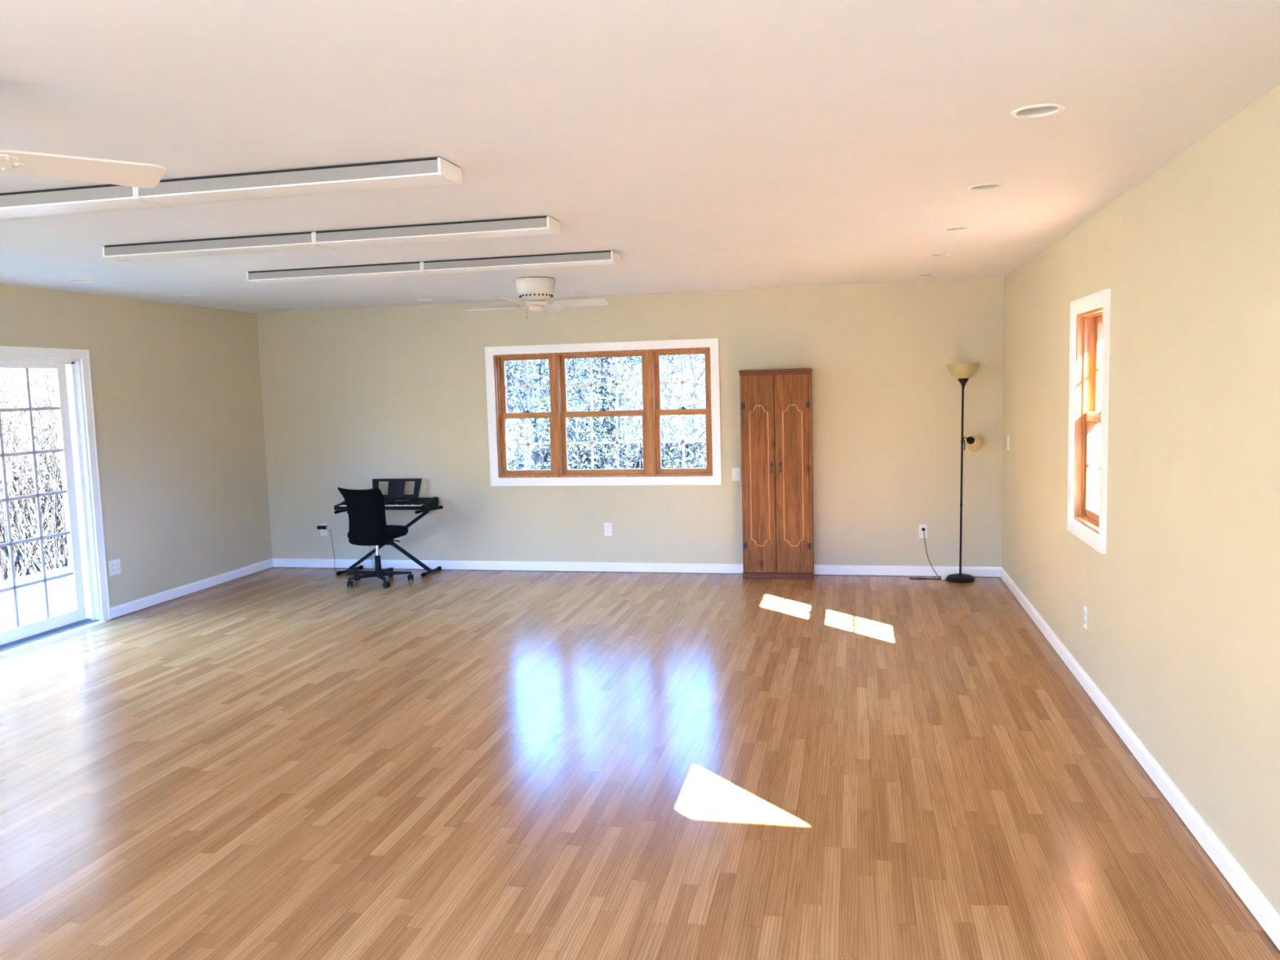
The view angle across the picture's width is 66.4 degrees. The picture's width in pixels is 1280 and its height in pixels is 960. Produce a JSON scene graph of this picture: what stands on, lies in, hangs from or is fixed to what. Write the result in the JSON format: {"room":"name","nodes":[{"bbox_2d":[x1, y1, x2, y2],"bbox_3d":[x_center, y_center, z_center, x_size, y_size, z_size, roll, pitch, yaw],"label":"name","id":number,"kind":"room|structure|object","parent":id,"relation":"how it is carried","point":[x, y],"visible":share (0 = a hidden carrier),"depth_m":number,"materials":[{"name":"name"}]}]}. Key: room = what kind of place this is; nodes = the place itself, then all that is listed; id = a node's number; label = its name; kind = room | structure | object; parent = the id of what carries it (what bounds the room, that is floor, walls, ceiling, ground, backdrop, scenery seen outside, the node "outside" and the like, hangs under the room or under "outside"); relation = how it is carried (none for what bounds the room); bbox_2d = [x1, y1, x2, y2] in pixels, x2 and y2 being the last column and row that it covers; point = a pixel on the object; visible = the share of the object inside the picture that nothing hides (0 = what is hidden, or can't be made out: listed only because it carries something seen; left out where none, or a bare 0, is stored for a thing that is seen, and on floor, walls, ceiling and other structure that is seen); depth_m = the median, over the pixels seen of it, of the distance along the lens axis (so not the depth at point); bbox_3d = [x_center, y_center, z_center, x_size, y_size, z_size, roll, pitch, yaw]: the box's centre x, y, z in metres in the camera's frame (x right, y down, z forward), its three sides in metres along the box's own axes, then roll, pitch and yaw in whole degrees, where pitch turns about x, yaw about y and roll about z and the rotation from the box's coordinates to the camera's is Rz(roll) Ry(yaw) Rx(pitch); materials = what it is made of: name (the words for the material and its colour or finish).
{"room":"empty studio room","nodes":[
{"label":"empty studio room","id":0,"kind":"room"},
{"bbox_2d":[0,284,271,608],"bbox_3d":[-4.849,0.182,4.056,0.160,3.020,11.000,0,6,12],"label":"wall","id":1,"kind":"structure","parent":0,"point":[177,394],"depth_m":8.05,"materials":[{"name":"paint"}]},
{"bbox_2d":[0,346,110,656],"bbox_3d":[-4.338,0.147,6.347,0.235,2.029,2.008,0,6,12],"label":"door","id":2,"kind":"structure","parent":1,"relation":"in","point":[71,367],"depth_m":7.14,"materials":[{"name":"white paint"}]},
{"bbox_2d":[108,558,120,576],"bbox_3d":[-4.010,0.666,7.468,0.009,0.116,0.117,0,6,12],"label":"wall outlet","id":3,"kind":"object","parent":1,"relation":"attached to","point":[114,566],"visible":1,"depth_m":7.46,"materials":[{"name":"white plastic"}]},
{"bbox_2d":[109,558,273,619],"bbox_3d":[-3.793,0.910,8.437,0.014,0.086,2.145,0,6,12],"label":"baseboard","id":4,"kind":"structure","parent":1,"relation":"attached to","point":[126,608],"depth_m":8.25,"materials":[{"name":"white paint"}]},
{"bbox_2d":[256,276,1004,566],"bbox_3d":[-0.309,-0.388,8.744,7.026,3.020,0.160,0,6,12],"label":"wall","id":5,"kind":"structure","parent":0,"point":[352,397],"depth_m":8.57,"materials":[{"name":"paint"}]},
{"bbox_2d":[320,524,327,535],"bbox_3d":[-3.020,0.475,9.338,0.071,0.116,0.009,0,6,12],"label":"wall outlet","id":6,"kind":"object","parent":5,"relation":"attached to","point":[323,532],"visible":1,"depth_m":9.34,"materials":[{"name":"white plastic"}]},
{"bbox_2d":[484,337,721,486],"bbox_3d":[-0.328,-0.586,8.717,2.115,1.258,0.179,0,6,12],"label":"window","id":7,"kind":"structure","parent":5,"relation":"in","point":[651,473],"depth_m":8.69,"materials":[{"name":"white paint"}]},
{"bbox_2d":[604,523,612,535],"bbox_3d":[-0.285,0.441,8.736,0.071,0.116,0.009,0,6,12],"label":"wall outlet","id":8,"kind":"object","parent":5,"relation":"attached to","point":[607,526],"visible":1,"depth_m":8.73,"materials":[{"name":"white plastic"}]},
{"bbox_2d":[271,558,1001,577],"bbox_3d":[-0.295,0.782,8.770,6.706,0.086,0.014,0,6,12],"label":"baseboard","id":9,"kind":"structure","parent":5,"relation":"attached to","point":[716,568],"depth_m":8.73,"materials":[{"name":"white paint"}]},
{"bbox_2d":[732,467,740,480],"bbox_3d":[0.829,-0.049,8.442,0.071,0.116,0.010,0,6,12],"label":"light switch","id":10,"kind":"object","parent":5,"relation":"attached to","point":[735,471],"visible":1,"depth_m":8.44,"materials":[{"name":"white plastic"}]},
{"bbox_2d":[919,524,927,537],"bbox_3d":[2.363,0.429,8.155,0.071,0.116,0.009,0,6,12],"label":"wall outlet","id":11,"kind":"object","parent":5,"relation":"attached to","point":[922,534],"visible":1,"depth_m":8.15,"materials":[{"name":"white plastic"}]},
{"bbox_2d":[0,567,1279,959],"bbox_3d":[-1.461,1.423,3.439,6.746,0.120,11.040,0,6,12],"label":"floor","id":12,"kind":"structure","parent":0,"point":[273,763],"depth_m":4.11,"materials":[{"name":"brown wood"}]},
{"bbox_2d":[316,525,365,570],"bbox_3d":[-2.833,0.645,9.236,0.516,0.412,0.079,1,6,23],"label":"power adapter","id":13,"kind":"object","parent":12,"relation":"on","point":[322,527],"visible":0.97,"depth_m":9.29,"materials":[{"name":"black plastic"}]},
{"bbox_2d":[346,568,359,575],"bbox_3d":[-2.642,0.844,9.005,0.105,0.048,0.090,-2,5,-8],"label":"foot pedal","id":14,"kind":"object","parent":12,"relation":"on","point":[350,571],"visible":0.66,"depth_m":8.97,"materials":[{"name":"black plastic"}]},
{"bbox_2d":[337,487,413,588],"bbox_3d":[-2.309,0.465,8.530,0.554,0.872,0.595,0,6,16],"label":"office chair","id":15,"kind":"object","parent":12,"relation":"on","point":[367,526],"visible":1,"depth_m":8.29,"materials":[{"name":"black fabric"}]},
{"bbox_2d":[333,505,443,577],"bbox_3d":[-2.307,0.557,8.992,0.929,0.602,0.381,0,6,12],"label":"keyboard stand","id":16,"kind":"object","parent":12,"relation":"on","point":[406,553],"visible":0.69,"depth_m":8.94,"materials":[{"name":"black metal"},{"name":"black plastic"}]},
{"bbox_2d":[333,478,439,510],"bbox_3d":[-2.319,0.130,8.934,0.885,0.258,0.308,0,6,12],"label":"keyboard","id":17,"kind":"object","parent":16,"relation":"on","point":[395,500],"visible":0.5,"depth_m":8.98,"materials":[{"name":"black plastic"}]},
{"bbox_2d":[738,368,813,579],"bbox_3d":[1.156,-0.048,8.239,0.595,1.757,0.230,0,6,12],"label":"tall cabinet","id":18,"kind":"object","parent":12,"relation":"on","point":[776,404],"visible":1,"depth_m":8.15,"materials":[{"name":"brown wood"}]},
{"bbox_2d":[908,363,983,582],"bbox_3d":[2.495,-0.057,7.967,0.558,1.755,0.248,2,6,31],"label":"floor lamp","id":19,"kind":"object","parent":12,"relation":"on","point":[962,372],"visible":1,"depth_m":7.86,"materials":[{"name":"brown metal"}]},
{"bbox_2d":[966,436,974,444],"bbox_3d":[2.648,-0.317,7.843,0.053,0.063,0.060,-6,7,-38],"label":"socket","id":20,"kind":"object","parent":19,"relation":"attached to","point":[970,440],"depth_m":7.83,"materials":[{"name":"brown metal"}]},
{"bbox_2d":[0,0,1279,313],"bbox_3d":[-1.530,-1.065,3.204,6.746,0.001,11.040,0,6,12],"label":"ceiling","id":21,"kind":"structure","parent":0,"point":[708,145],"depth_m":2.96,"materials":[{"name":"paint"}]},
{"bbox_2d":[66,279,93,282],"bbox_3d":[-3.684,-1.351,6.423,0.153,0.092,0.153,0,6,12],"label":"recessed light","id":22,"kind":"object","parent":21,"relation":"in","point":[68,280],"visible":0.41,"depth_m":6.45,"materials":[{"name":"white plastic"}]},
{"bbox_2d":[0,149,165,187],"bbox_3d":[-1.720,-0.835,2.343,0.825,0.285,0.825,-1,5,4],"label":"ceiling fan","id":23,"kind":"object","parent":21,"relation":"hanging from","point":[139,175],"visible":1,"depth_m":2.56,"materials":[{"name":"white wood"}]},
{"bbox_2d":[0,184,168,218],"bbox_3d":[-2.413,-1.064,3.798,1.196,0.064,0.186,0,6,12],"label":"strip light","id":24,"kind":"object","parent":21,"relation":"attached to","point":[102,197],"visible":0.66,"depth_m":3.67,"materials":[{"name":"plastic"}]},
{"bbox_2d":[178,293,200,296],"bbox_3d":[-3.450,-1.459,7.493,0.153,0.092,0.153,0,6,12],"label":"recessed light","id":25,"kind":"object","parent":21,"relation":"in","point":[181,295],"visible":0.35,"depth_m":7.52,"materials":[{"name":"white plastic"}]},
{"bbox_2d":[102,231,331,262],"bbox_3d":[-2.154,-1.183,4.979,1.196,0.064,0.186,0,6,12],"label":"strip light","id":26,"kind":"object","parent":21,"relation":"attached to","point":[304,240],"visible":0.84,"depth_m":4.91,"materials":[{"name":"plastic"}]},
{"bbox_2d":[272,306,290,308],"bbox_3d":[-3.189,-1.579,8.689,0.153,0.092,0.153,0,6,12],"label":"recessed light","id":27,"kind":"object","parent":21,"relation":"in","point":[280,307],"visible":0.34,"depth_m":8.69,"materials":[{"name":"white plastic"}]},
{"bbox_2d":[135,156,462,207],"bbox_3d":[-1.243,-1.072,3.541,1.196,0.064,0.186,0,6,12],"label":"strip light","id":28,"kind":"object","parent":21,"relation":"attached to","point":[437,171],"visible":0.94,"depth_m":3.47,"materials":[{"name":"plastic"}]},
{"bbox_2d":[246,261,429,284],"bbox_3d":[-1.894,-1.303,6.170,1.196,0.064,0.186,0,6,12],"label":"strip light","id":29,"kind":"object","parent":21,"relation":"attached to","point":[406,268],"visible":0.84,"depth_m":6.10,"materials":[{"name":"plastic"}]},
{"bbox_2d":[415,298,433,301],"bbox_3d":[-1.851,-1.588,8.395,0.153,0.092,0.153,0,6,12],"label":"recessed light","id":30,"kind":"object","parent":21,"relation":"in","point":[419,300],"visible":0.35,"depth_m":8.44,"materials":[{"name":"white plastic"}]},
{"bbox_2d":[313,215,560,248],"bbox_3d":[-0.984,-1.191,4.723,1.196,0.064,0.186,0,6,12],"label":"strip light","id":31,"kind":"object","parent":21,"relation":"attached to","point":[545,224],"visible":1,"depth_m":4.65,"materials":[{"name":"plastic"}]},
{"bbox_2d":[422,250,620,274],"bbox_3d":[-0.724,-1.311,5.913,1.196,0.064,0.186,0,6,12],"label":"strip light","id":32,"kind":"object","parent":21,"relation":"attached to","point":[601,257],"visible":1,"depth_m":5.84,"materials":[{"name":"plastic"}]},
{"bbox_2d":[466,276,608,319],"bbox_3d":[-0.749,-1.309,7.061,0.824,0.285,0.824,-5,6,-30],"label":"ceiling fan","id":33,"kind":"object","parent":21,"relation":"hanging from","point":[535,291],"visible":1,"depth_m":6.98,"materials":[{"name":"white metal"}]},
{"bbox_2d":[915,273,936,276],"bbox_3d":[2.198,-1.616,7.506,0.153,0.092,0.153,0,6,12],"label":"recessed light","id":34,"kind":"object","parent":21,"relation":"in","point":[925,274],"visible":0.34,"depth_m":7.54,"materials":[{"name":"white plastic"}]},
{"bbox_2d":[928,253,952,257],"bbox_3d":[1.936,-1.496,6.311,0.153,0.092,0.153,0,6,12],"label":"recessed light","id":35,"kind":"object","parent":21,"relation":"in","point":[937,255],"visible":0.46,"depth_m":6.35,"materials":[{"name":"white plastic"}]},
{"bbox_2d":[942,226,972,231],"bbox_3d":[1.702,-1.388,5.241,0.153,0.092,0.153,0,6,12],"label":"recessed light","id":36,"kind":"object","parent":21,"relation":"in","point":[959,228],"visible":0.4,"depth_m":5.28,"materials":[{"name":"white plastic"}]},
{"bbox_2d":[966,182,1004,191],"bbox_3d":[1.456,-1.274,4.113,0.153,0.092,0.153,0,6,12],"label":"recessed light","id":37,"kind":"object","parent":21,"relation":"in","point":[991,186],"visible":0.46,"depth_m":4.16,"materials":[{"name":"white plastic"}]},
{"bbox_2d":[1010,103,1065,119],"bbox_3d":[1.202,-1.158,2.957,0.153,0.092,0.153,0,6,12],"label":"recessed light","id":38,"kind":"object","parent":21,"relation":"in","point":[1042,110],"visible":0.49,"depth_m":3.00,"materials":[{"name":"white plastic"}]},
{"bbox_2d":[1001,84,1279,915],"bbox_3d":[1.857,0.136,2.584,0.160,3.020,11.000,0,6,12],"label":"wall","id":39,"kind":"structure","parent":0,"point":[1181,637],"depth_m":3.62,"materials":[{"name":"paint"}]},
{"bbox_2d":[1007,435,1008,450],"bbox_3d":[2.880,-0.293,7.655,0.010,0.116,0.071,0,6,12],"label":"light switch","id":40,"kind":"object","parent":39,"relation":"attached to","point":[1007,435],"visible":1,"depth_m":7.63,"materials":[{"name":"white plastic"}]},
{"bbox_2d":[1083,604,1088,630],"bbox_3d":[2.332,0.719,5.120,0.009,0.116,0.071,0,6,12],"label":"wall outlet","id":41,"kind":"object","parent":39,"relation":"attached to","point":[1085,608],"visible":1,"depth_m":5.11,"materials":[{"name":"white plastic"}]},
{"bbox_2d":[1066,288,1111,554],"bbox_3d":[2.375,-0.309,5.010,0.179,1.258,0.783,0,6,12],"label":"window","id":42,"kind":"structure","parent":39,"relation":"in","point":[1090,315],"depth_m":5.27,"materials":[{"name":"white paint"}]},
{"bbox_2d":[1000,567,1279,951],"bbox_3d":[1.803,1.298,2.705,0.014,0.086,10.985,0,6,12],"label":"baseboard","id":43,"kind":"structure","parent":39,"relation":"attached to","point":[1262,910],"depth_m":3.70,"materials":[{"name":"white paint"}]},
{"label":"outside","id":44,"kind":"structure","parent":0,"visible":0},
{"bbox_2d":[4,417,706,580],"bbox_3d":[-3.560,0.869,17.215,76.706,0.300,105.000,0,6,12],"label":"ground","id":45,"kind":"structure","parent":44,"point":[5,576],"depth_m":30.51,"materials":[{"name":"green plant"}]},
{"bbox_2d":[0,368,62,577],"bbox_3d":[-8.189,-0.746,12.744,2.742,4.025,3.568,2,7,36],"label":"shrub","id":46,"kind":"object","parent":45,"relation":"on","point":[20,566],"visible":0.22,"depth_m":12.80,"materials":[{"name":"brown plant"}]},
{"bbox_2d":[2,368,62,474],"bbox_3d":[-7.402,-0.965,14.921,3.726,4.007,2.869,1,6,29],"label":"shrub","id":47,"kind":"object","parent":45,"relation":"on","point":[36,369],"visible":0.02,"depth_m":14.61,"materials":[{"name":"green plant"}]},
{"bbox_2d":[0,368,65,581],"bbox_3d":[-7.838,-0.608,11.616,3.122,3.944,3.619,-2,5,-1],"label":"shrub","id":48,"kind":"object","parent":45,"relation":"on","point":[25,567],"visible":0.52,"depth_m":11.65,"materials":[{"name":"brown plant"}]},
{"bbox_2d":[0,368,65,528],"bbox_3d":[-7.171,-0.714,12.986,2.800,3.859,3.087,-2,5,-9],"label":"shrub","id":49,"kind":"object","parent":45,"relation":"on","point":[48,424],"visible":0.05,"depth_m":12.56,"materials":[{"name":"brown plant"}]},
{"bbox_2d":[0,368,68,556],"bbox_3d":[-7.773,-1.166,13.315,4.454,4.721,4.055,0,6,12],"label":"shrub","id":50,"kind":"object","parent":45,"relation":"on","point":[15,390],"visible":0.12,"depth_m":12.88,"materials":[{"name":"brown plant"}]},
{"bbox_2d":[0,368,69,573],"bbox_3d":[-7.350,-1.269,11.897,3.940,5.179,3.276,-3,6,-15],"label":"trees","id":51,"kind":"object","parent":45,"relation":"on","point":[65,561],"visible":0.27,"depth_m":11.83,"materials":[{"name":"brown plant"}]},
{"bbox_2d":[0,565,72,631],"bbox_3d":[-5.933,1.552,7.517,3.420,0.340,19.000,0,6,12],"label":"patio","id":52,"kind":"structure","parent":45,"relation":"on","point":[30,598],"depth_m":9.68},
{"bbox_2d":[505,361,531,448],"bbox_3d":[-3.506,-2.244,24.737,2.680,4.488,2.506,-4,6,-24],"label":"pine tree","id":53,"kind":"object","parent":45,"relation":"on","point":[505,362],"visible":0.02,"depth_m":24.63,"materials":[{"name":"green plant"}]},
{"bbox_2d":[506,360,543,452],"bbox_3d":[-3.088,-2.712,27.668,2.838,4.844,2.814,-4,6,-24],"label":"pine tree","id":54,"kind":"object","parent":45,"relation":"on","point":[516,360],"visible":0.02,"depth_m":27.61,"materials":[{"name":"green plant"}]},
{"bbox_2d":[505,360,546,470],"bbox_3d":[-2.737,-1.794,21.385,2.851,4.182,2.566,-2,5,-2],"label":"pine tree","id":55,"kind":"object","parent":45,"relation":"on","point":[515,363],"visible":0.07,"depth_m":21.38,"materials":[{"name":"green plant"}]},
{"bbox_2d":[506,360,585,470],"bbox_3d":[-2.400,-0.982,17.691,2.684,3.242,2.161,3,7,43],"label":"shrub","id":56,"kind":"object","parent":45,"relation":"on","point":[531,365],"visible":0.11,"depth_m":17.64,"materials":[{"name":"green plant"}]},
{"bbox_2d":[506,359,594,470],"bbox_3d":[-1.579,-0.564,14.248,1.874,3.016,2.063,-2,5,-6],"label":"shrub","id":57,"kind":"object","parent":45,"relation":"on","point":[516,457],"visible":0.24,"depth_m":13.98,"materials":[{"name":"green plant"}]},
{"bbox_2d":[506,358,594,469],"bbox_3d":[-1.841,-1.574,19.795,2.352,3.996,2.667,-4,6,-22],"label":"pine tree","id":58,"kind":"object","parent":45,"relation":"on","point":[524,362],"visible":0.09,"depth_m":19.58,"materials":[{"name":"green plant"}]},
{"bbox_2d":[505,358,600,467],"bbox_3d":[-2.029,-2.125,16.826,3.503,5.654,3.604,-2,5,-8],"label":"sapling","id":59,"kind":"object","parent":45,"relation":"on","point":[540,363],"visible":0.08,"depth_m":16.75,"materials":[{"name":"green plant"}]},
{"bbox_2d":[506,359,619,470],"bbox_3d":[-2.161,-0.546,15.080,3.060,2.854,2.384,3,7,39],"label":"shrub","id":60,"kind":"object","parent":45,"relation":"on","point":[545,455],"visible":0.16,"depth_m":14.93,"materials":[{"name":"green plant"}]},
{"bbox_2d":[533,359,593,450],"bbox_3d":[-2.273,-3.013,29.407,2.907,5.069,2.590,-2,5,-8],"label":"pine tree","id":61,"kind":"object","parent":45,"relation":"on","point":[544,359],"visible":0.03,"depth_m":29.44,"materials":[{"name":"green plant"}]},
{"bbox_2d":[533,357,603,469],"bbox_3d":[-1.818,-2.333,24.561,2.660,4.606,3.024,-4,6,-25],"label":"pine tree","id":62,"kind":"object","parent":45,"relation":"on","point":[588,357],"visible":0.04,"depth_m":24.16,"materials":[{"name":"green plant"}]},
{"bbox_2d":[507,359,631,469],"bbox_3d":[-1.372,-0.501,15.314,2.380,2.675,2.353,0,6,12],"label":"shrub","id":63,"kind":"object","parent":45,"relation":"on","point":[573,467],"visible":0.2,"depth_m":14.96,"materials":[{"name":"green plant"}]},
{"bbox_2d":[507,358,638,469],"bbox_3d":[-1.011,-0.893,17.257,2.614,3.072,2.690,1,6,27],"label":"shrub","id":64,"kind":"object","parent":45,"relation":"on","point":[566,358],"visible":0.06,"depth_m":16.95,"materials":[{"name":"green plant"}]},
{"bbox_2d":[505,358,641,469],"bbox_3d":[-1.655,-1.838,15.943,3.438,5.225,3.728,0,6,12],"label":"sapling","id":65,"kind":"object","parent":45,"relation":"on","point":[512,375],"visible":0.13,"depth_m":16.19,"materials":[{"name":"green plant"}]},
{"bbox_2d":[506,356,692,469],"bbox_3d":[-1.188,-1.424,14.866,3.131,4.579,2.667,3,7,43],"label":"sapling","id":66,"kind":"object","parent":45,"relation":"on","point":[575,368],"visible":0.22,"depth_m":14.81,"materials":[{"name":"green plant"}]},
{"bbox_2d":[573,357,639,462],"bbox_3d":[-1.287,-2.867,28.198,2.874,4.951,2.795,-6,7,-42],"label":"pine tree","id":67,"kind":"object","parent":45,"relation":"on","point":[599,365],"visible":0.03,"depth_m":28.14,"materials":[{"name":"green plant"}]},
{"bbox_2d":[524,355,704,466],"bbox_3d":[-0.436,-2.333,16.187,3.309,6.111,2.814,-1,5,9],"label":"pine tree","id":68,"kind":"object","parent":45,"relation":"on","point":[606,359],"visible":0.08,"depth_m":16.23,"materials":[{"name":"green plant"}]},
{"bbox_2d":[530,355,706,468],"bbox_3d":[0.169,-1.773,14.928,3.343,5.188,3.237,1,6,22],"label":"sapling","id":69,"kind":"object","parent":45,"relation":"on","point":[606,394],"visible":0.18,"depth_m":14.87,"materials":[{"name":"green plant"}]},
{"bbox_2d":[545,355,704,469],"bbox_3d":[-0.196,-0.627,14.093,2.449,3.093,2.327,0,6,12],"label":"shrub","id":70,"kind":"object","parent":45,"relation":"on","point":[610,455],"visible":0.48,"depth_m":13.95,"materials":[{"name":"green plant"}]},
{"bbox_2d":[549,355,706,468],"bbox_3d":[0.270,-0.615,14.687,2.840,2.930,2.885,0,6,12],"label":"shrub","id":71,"kind":"object","parent":45,"relation":"on","point":[703,357],"visible":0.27,"depth_m":14.52,"materials":[{"name":"green plant"}]},
{"bbox_2d":[578,356,680,468],"bbox_3d":[-0.124,-1.974,21.858,2.396,4.308,2.454,4,8,44],"label":"pine tree","id":72,"kind":"object","parent":45,"relation":"on","point":[640,358],"visible":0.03,"depth_m":21.75,"materials":[{"name":"green plant"}]},
{"bbox_2d":[570,354,705,446],"bbox_3d":[0.238,-2.426,17.781,4.187,5.945,4.477,0,6,12],"label":"sapling","id":73,"kind":"object","parent":45,"relation":"on","point":[667,386],"visible":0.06,"depth_m":17.62,"materials":[{"name":"green plant"}]},
{"bbox_2d":[581,354,706,467],"bbox_3d":[0.543,-1.620,14.374,3.831,4.966,2.876,-4,6,-28],"label":"sapling","id":74,"kind":"object","parent":45,"relation":"on","point":[695,379],"visible":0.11,"depth_m":14.43,"materials":[{"name":"green plant"}]},
{"bbox_2d":[584,354,706,468],"bbox_3d":[0.317,-0.556,14.322,2.048,2.879,2.734,-7,8,-45],"label":"shrub","id":75,"kind":"object","parent":45,"relation":"on","point":[675,466],"visible":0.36,"depth_m":14.14,"materials":[{"name":"green plant"}]},
{"bbox_2d":[611,373,706,468],"bbox_3d":[1.131,-0.740,14.801,2.422,3.111,3.308,0,6,12],"label":"shrub","id":76,"kind":"object","parent":45,"relation":"on","point":[613,402],"visible":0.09,"depth_m":14.49,"materials":[{"name":"green plant"}]},
{"bbox_2d":[618,355,705,467],"bbox_3d":[0.557,-0.920,17.002,2.327,3.085,2.127,-1,5,2],"label":"shrub","id":77,"kind":"object","parent":45,"relation":"on","point":[672,393],"visible":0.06,"depth_m":17.11,"materials":[{"name":"green plant"}]},
{"bbox_2d":[618,354,706,463],"bbox_3d":[0.936,-2.100,15.784,3.671,5.638,3.554,0,6,12],"label":"sapling","id":78,"kind":"object","parent":45,"relation":"on","point":[696,367],"visible":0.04,"depth_m":15.82,"materials":[{"name":"green plant"}]},
{"bbox_2d":[619,355,706,460],"bbox_3d":[0.663,-2.611,25.994,2.674,4.752,3.132,-5,6,-31],"label":"pine tree","id":79,"kind":"object","parent":45,"relation":"on","point":[663,355],"visible":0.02,"depth_m":25.73,"materials":[{"name":"green plant"}]},
{"bbox_2d":[625,354,706,468],"bbox_3d":[0.838,-1.772,20.654,2.526,4.080,2.458,0,6,12],"label":"pine tree","id":80,"kind":"object","parent":45,"relation":"on","point":[672,358],"visible":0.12,"depth_m":20.59,"materials":[{"name":"green plant"}]},
{"bbox_2d":[662,354,705,467],"bbox_3d":[1.342,-2.259,23.383,2.707,4.506,2.792,0,6,12],"label":"pine tree","id":81,"kind":"object","parent":45,"relation":"on","point":[700,359],"visible":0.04,"depth_m":23.44,"materials":[{"name":"green plant"}]},
{"bbox_2d":[678,355,706,408],"bbox_3d":[2.053,-2.837,27.388,2.895,4.860,2.632,0,6,12],"label":"pine tree","id":82,"kind":"object","parent":45,"relation":"on","point":[704,355],"visible":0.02,"depth_m":27.64,"materials":[{"name":"green plant"}]},
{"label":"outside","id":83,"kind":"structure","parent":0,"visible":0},
{"bbox_2d":[0,368,546,573],"bbox_3d":[-19.149,-6.203,12.198,20.500,15.620,60.000,0,6,12],"label":"hillside","id":84,"kind":"structure","parent":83,"point":[20,557],"depth_m":18.09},
{"bbox_2d":[0,368,57,506],"bbox_3d":[-9.293,-1.666,14.767,3.266,4.275,3.158,-7,7,-43],"label":"shrub","id":85,"kind":"object","parent":84,"relation":"on","point":[19,387],"visible":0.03,"depth_m":14.86,"materials":[{"name":"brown plant"}]},
{"bbox_2d":[0,368,60,556],"bbox_3d":[-8.673,-0.978,13.553,2.900,4.023,3.710,0,6,12],"label":"shrub","id":86,"kind":"object","parent":84,"relation":"on","point":[6,549],"visible":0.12,"depth_m":13.43,"materials":[{"name":"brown plant"}]},
{"bbox_2d":[3,368,58,466],"bbox_3d":[-8.231,-1.262,15.746,4.003,3.981,2.639,0,6,12],"label":"shrub","id":87,"kind":"object","parent":84,"relation":"on","point":[46,369],"visible":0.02,"depth_m":15.29,"materials":[{"name":"green plant"}]},
{"bbox_2d":[0,368,62,501],"bbox_3d":[-9.601,-2.175,15.738,3.887,5.197,4.411,0,6,12],"label":"shrub","id":88,"kind":"object","parent":84,"relation":"on","point":[20,368],"visible":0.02,"depth_m":15.49,"materials":[{"name":"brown plant"}]},
{"bbox_2d":[0,368,66,545],"bbox_3d":[-8.687,-1.439,14.218,3.629,4.900,5.413,3,7,39],"label":"shrub","id":89,"kind":"object","parent":84,"relation":"on","point":[31,384],"visible":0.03,"depth_m":14.05,"materials":[{"name":"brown plant"}]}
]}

